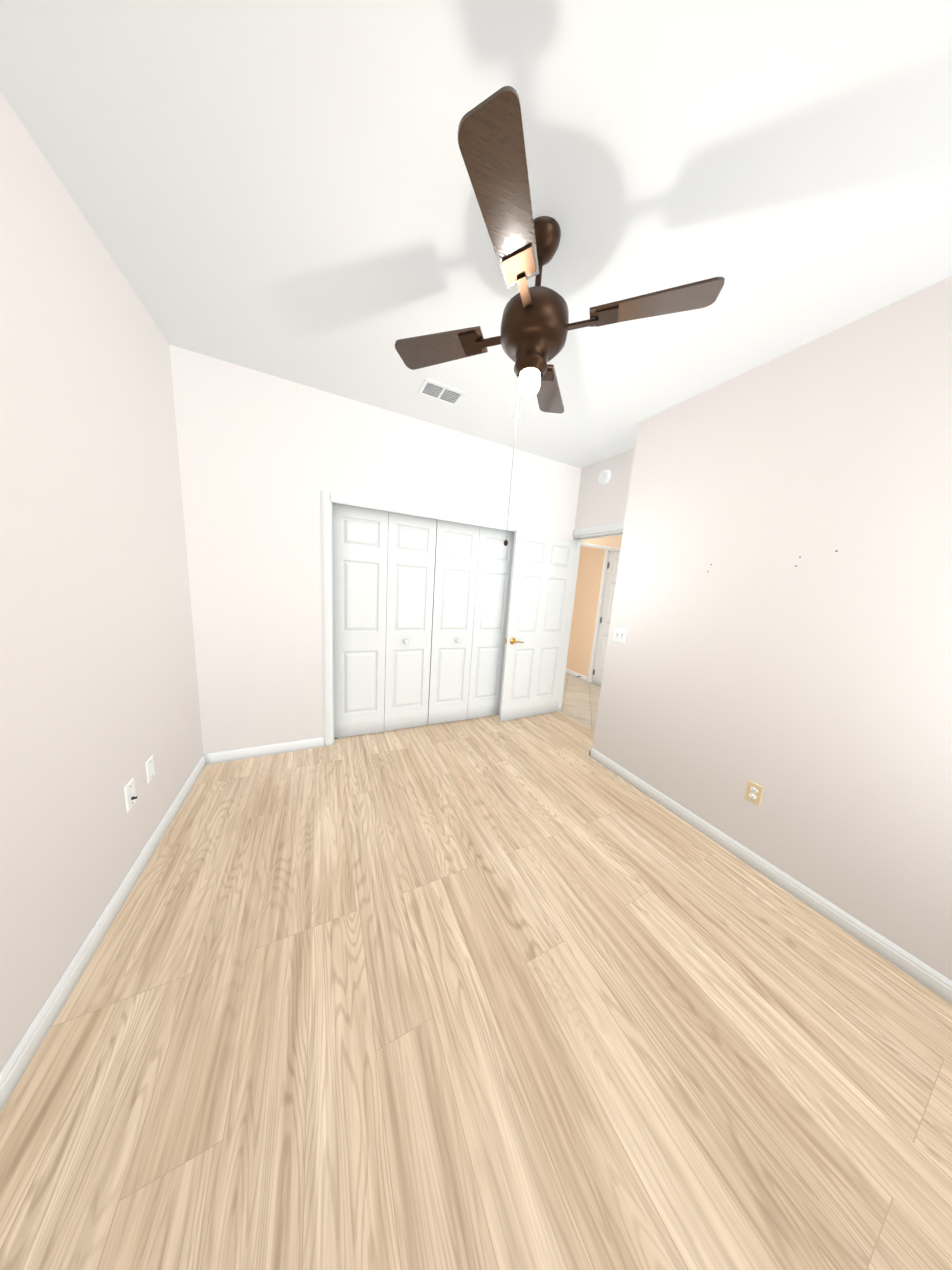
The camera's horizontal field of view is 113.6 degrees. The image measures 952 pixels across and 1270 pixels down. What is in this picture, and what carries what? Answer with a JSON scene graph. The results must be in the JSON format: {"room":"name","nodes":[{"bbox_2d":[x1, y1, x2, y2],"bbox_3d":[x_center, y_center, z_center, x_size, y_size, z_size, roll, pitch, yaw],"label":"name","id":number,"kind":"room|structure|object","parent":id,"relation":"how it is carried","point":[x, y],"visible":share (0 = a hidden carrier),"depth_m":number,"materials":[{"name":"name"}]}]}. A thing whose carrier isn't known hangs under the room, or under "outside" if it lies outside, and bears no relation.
{"room":"empty bedroom","nodes":[
{"label":"empty bedroom","id":0,"kind":"room"},
{"bbox_2d":[0,91,203,1070],"bbox_3d":[-1.281,-0.100,0.656,0.120,2.750,3.210,-1,11,-26],"label":"wall","id":1,"kind":"structure","parent":0,"point":[160,547],"depth_m":1.13,"materials":[{"name":"beige paint"}]},
{"bbox_2d":[0,753,207,1111],"bbox_3d":[-1.306,1.214,0.895,0.013,0.082,3.240,-1,11,-26],"label":"baseboard","id":2,"kind":"structure","parent":1,"relation":"attached to","point":[12,1071],"depth_m":1.11,"materials":[{"name":"white paint"}]},
{"bbox_2d":[124,778,136,811],"bbox_3d":[-1.574,0.732,1.429,0.022,0.122,0.074,-1,11,-26],"label":"outlet","id":3,"kind":"object","parent":1,"relation":"attached to","point":[130,795],"visible":1,"depth_m":1.42,"materials":[{"name":"white plastic"}]},
{"bbox_2d":[145,755,154,782],"bbox_3d":[-1.664,0.686,1.593,0.007,0.114,0.070,-1,11,-26],"label":"outlet","id":4,"kind":"object","parent":1,"relation":"attached to","point":[150,768],"visible":1,"depth_m":1.58,"materials":[{"name":"white plastic"}]},
{"bbox_2d":[332,511,333,658],"bbox_3d":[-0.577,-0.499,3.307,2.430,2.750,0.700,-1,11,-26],"label":"hinge","id":5,"kind":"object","parent":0,"point":[332,526],"depth_m":3.08,"materials":[{"name":"grey metal"}]},
{"bbox_2d":[172,345,551,753],"bbox_3d":[-0.506,-0.422,2.881,3.495,2.750,0.140,-1,11,-26],"label":"wall","id":6,"kind":"structure","parent":0,"point":[258,450],"depth_m":2.31,"materials":[{"name":"beige paint"}]},
{"bbox_2d":[208,737,323,763],"bbox_3d":[-1.648,0.919,2.496,0.772,0.082,0.013,-1,11,-26],"label":"baseboard","id":7,"kind":"structure","parent":6,"relation":"attached to","point":[230,755],"depth_m":2.47,"materials":[{"name":"white paint"}]},
{"bbox_2d":[332,502,514,738],"bbox_3d":[-0.421,-0.072,3.006,1.742,2.033,0.083,-1,11,-26],"label":"bifold closet door","id":8,"kind":"structure","parent":6,"relation":"in","point":[420,609],"depth_m":2.92,"materials":[{"name":"white paint"}]},
{"bbox_2d":[320,491,528,745],"bbox_3d":[-0.412,-0.087,2.987,1.906,2.068,0.156,-1,11,-26],"label":"trim","id":9,"kind":"structure","parent":6,"relation":"attached to","point":[328,499],"depth_m":2.54,"materials":[{"name":"white paint"}]},
{"bbox_2d":[499,531,577,721],"bbox_3d":[0.697,-0.050,3.412,0.853,1.992,0.130,-1,11,-26],"label":"entry door","id":10,"kind":"structure","parent":6,"relation":"in","point":[541,582],"depth_m":3.38,"materials":[{"name":"white paint"}]},
{"bbox_2d":[0,711,951,1269],"bbox_3d":[-0.055,1.184,1.991,3.470,0.050,4.320,-1,11,-26],"label":"floor","id":11,"kind":"structure","parent":0,"point":[544,991],"depth_m":1.00,"materials":[{"name":"brown wood"}]},
{"bbox_2d":[556,711,593,733],"bbox_3d":[1.162,0.994,3.436,0.048,0.009,0.824,-1,11,-26],"label":"trim","id":12,"kind":"structure","parent":11,"relation":"on","point":[576,722],"depth_m":3.49,"materials":[{"name":"brown wood"}]},
{"bbox_2d":[0,0,951,468],"bbox_3d":[0.766,-1.704,2.420,5.395,0.100,5.390,-1,11,-26],"label":"ceiling","id":13,"kind":"structure","parent":0,"point":[280,188],"depth_m":0.98,"materials":[{"name":"white paint"}]},
{"bbox_2d":[417,378,465,406],"bbox_3d":[-0.240,-1.674,2.160,0.288,0.010,0.196,-1,11,-26],"label":"ceiling vent","id":14,"kind":"object","parent":13,"relation":"in","point":[439,392],"visible":1,"depth_m":2.15,"materials":[{"name":"white metal"}]},
{"bbox_2d":[395,86,724,545],"bbox_3d":[0.206,-0.928,1.247,0.943,1.112,0.943,-1,11,-26],"label":"ceiling fan","id":15,"kind":"object","parent":13,"relation":"hanging from","point":[536,326],"visible":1,"depth_m":1.06,"materials":[{"name":"brown wood"}]},
{"bbox_2d":[558,673,600,731],"bbox_3d":[1.938,0.977,4.036,1.925,0.050,4.540,-1,11,-26],"label":"floor","id":16,"kind":"structure","parent":0,"point":[580,700],"depth_m":4.19,"materials":[{"name":"beige wood"}]},
{"bbox_2d":[566,535,621,681],"bbox_3d":[0.850,-0.529,4.076,0.120,2.750,2.970,-1,11,-26],"label":"wall","id":17,"kind":"structure","parent":0,"point":[588,581],"depth_m":3.29,"materials":[{"name":"beige paint"}]},
{"bbox_2d":[565,669,587,681],"bbox_3d":[1.575,0.627,5.557,0.013,0.082,1.097,-1,11,-26],"label":"baseboard","id":18,"kind":"structure","parent":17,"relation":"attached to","point":[575,674],"depth_m":5.27,"materials":[{"name":"white paint"}]},
{"bbox_2d":[581,542,619,551],"bbox_3d":[1.715,-1.058,3.849,1.240,0.015,0.128,-1,11,-26],"label":"trim","id":19,"kind":"structure","parent":17,"relation":"attached to","point":[600,547],"depth_m":3.70,"materials":[{"name":"white paint"}]},
{"bbox_2d":[588,550,617,683],"bbox_3d":[2.068,-0.231,4.672,0.136,2.133,0.566,-1,11,-26],"label":"door frame","id":20,"kind":"structure","parent":17,"relation":"attached to","point":[599,611],"depth_m":4.84,"materials":[{"name":"white paint"}]},
{"bbox_2d":[592,552,619,686],"bbox_3d":[2.008,-0.199,4.652,0.100,2.047,0.418,-1,11,-26],"label":"closet door","id":21,"kind":"structure","parent":17,"relation":"in","point":[609,590],"depth_m":4.75,"materials":[{"name":"white paint"}]},
{"bbox_2d":[546,276,951,980],"bbox_3d":[1.628,-0.141,2.101,0.495,2.750,3.210,-1,11,-26],"label":"wall","id":22,"kind":"structure","parent":0,"point":[823,683],"depth_m":1.55,"materials":[{"name":"beige paint"}]},
{"bbox_2d":[558,522,623,709],"bbox_3d":[1.268,-0.039,3.249,0.152,2.118,0.946,-1,11,-26],"label":"door frame","id":23,"kind":"structure","parent":22,"relation":"attached to","point":[607,530],"depth_m":3.41,"materials":[{"name":"white paint"}]},
{"bbox_2d":[599,470,610,484],"bbox_3d":[1.255,-1.548,3.049,0.042,0.132,0.132,-1,11,-26],"label":"smoke detector","id":24,"kind":"object","parent":22,"relation":"attached to","point":[604,477],"visible":1,"depth_m":3.03,"materials":[{"name":"white plastic"}]},
{"bbox_2d":[613,627,626,643],"bbox_3d":[1.159,0.004,2.525,0.020,0.122,0.112,-1,11,-26],"label":"light switch","id":25,"kind":"object","parent":22,"relation":"attached to","point":[619,635],"visible":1,"depth_m":2.52,"materials":[{"name":"white plastic"}]},
{"bbox_2d":[744,780,763,805],"bbox_3d":[1.562,0.890,1.752,0.009,0.116,0.072,-1,11,-26],"label":"outlet","id":26,"kind":"object","parent":22,"relation":"attached to","point":[753,792],"visible":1,"depth_m":1.75,"materials":[{"name":"beige plastic"}]},
{"bbox_2d":[589,747,951,1003],"bbox_3d":[1.534,1.258,1.814,0.013,0.082,2.283,-1,11,-26],"label":"baseboard","id":27,"kind":"structure","parent":22,"relation":"attached to","point":[914,967],"depth_m":1.56,"materials":[{"name":"white paint"}]}
]}

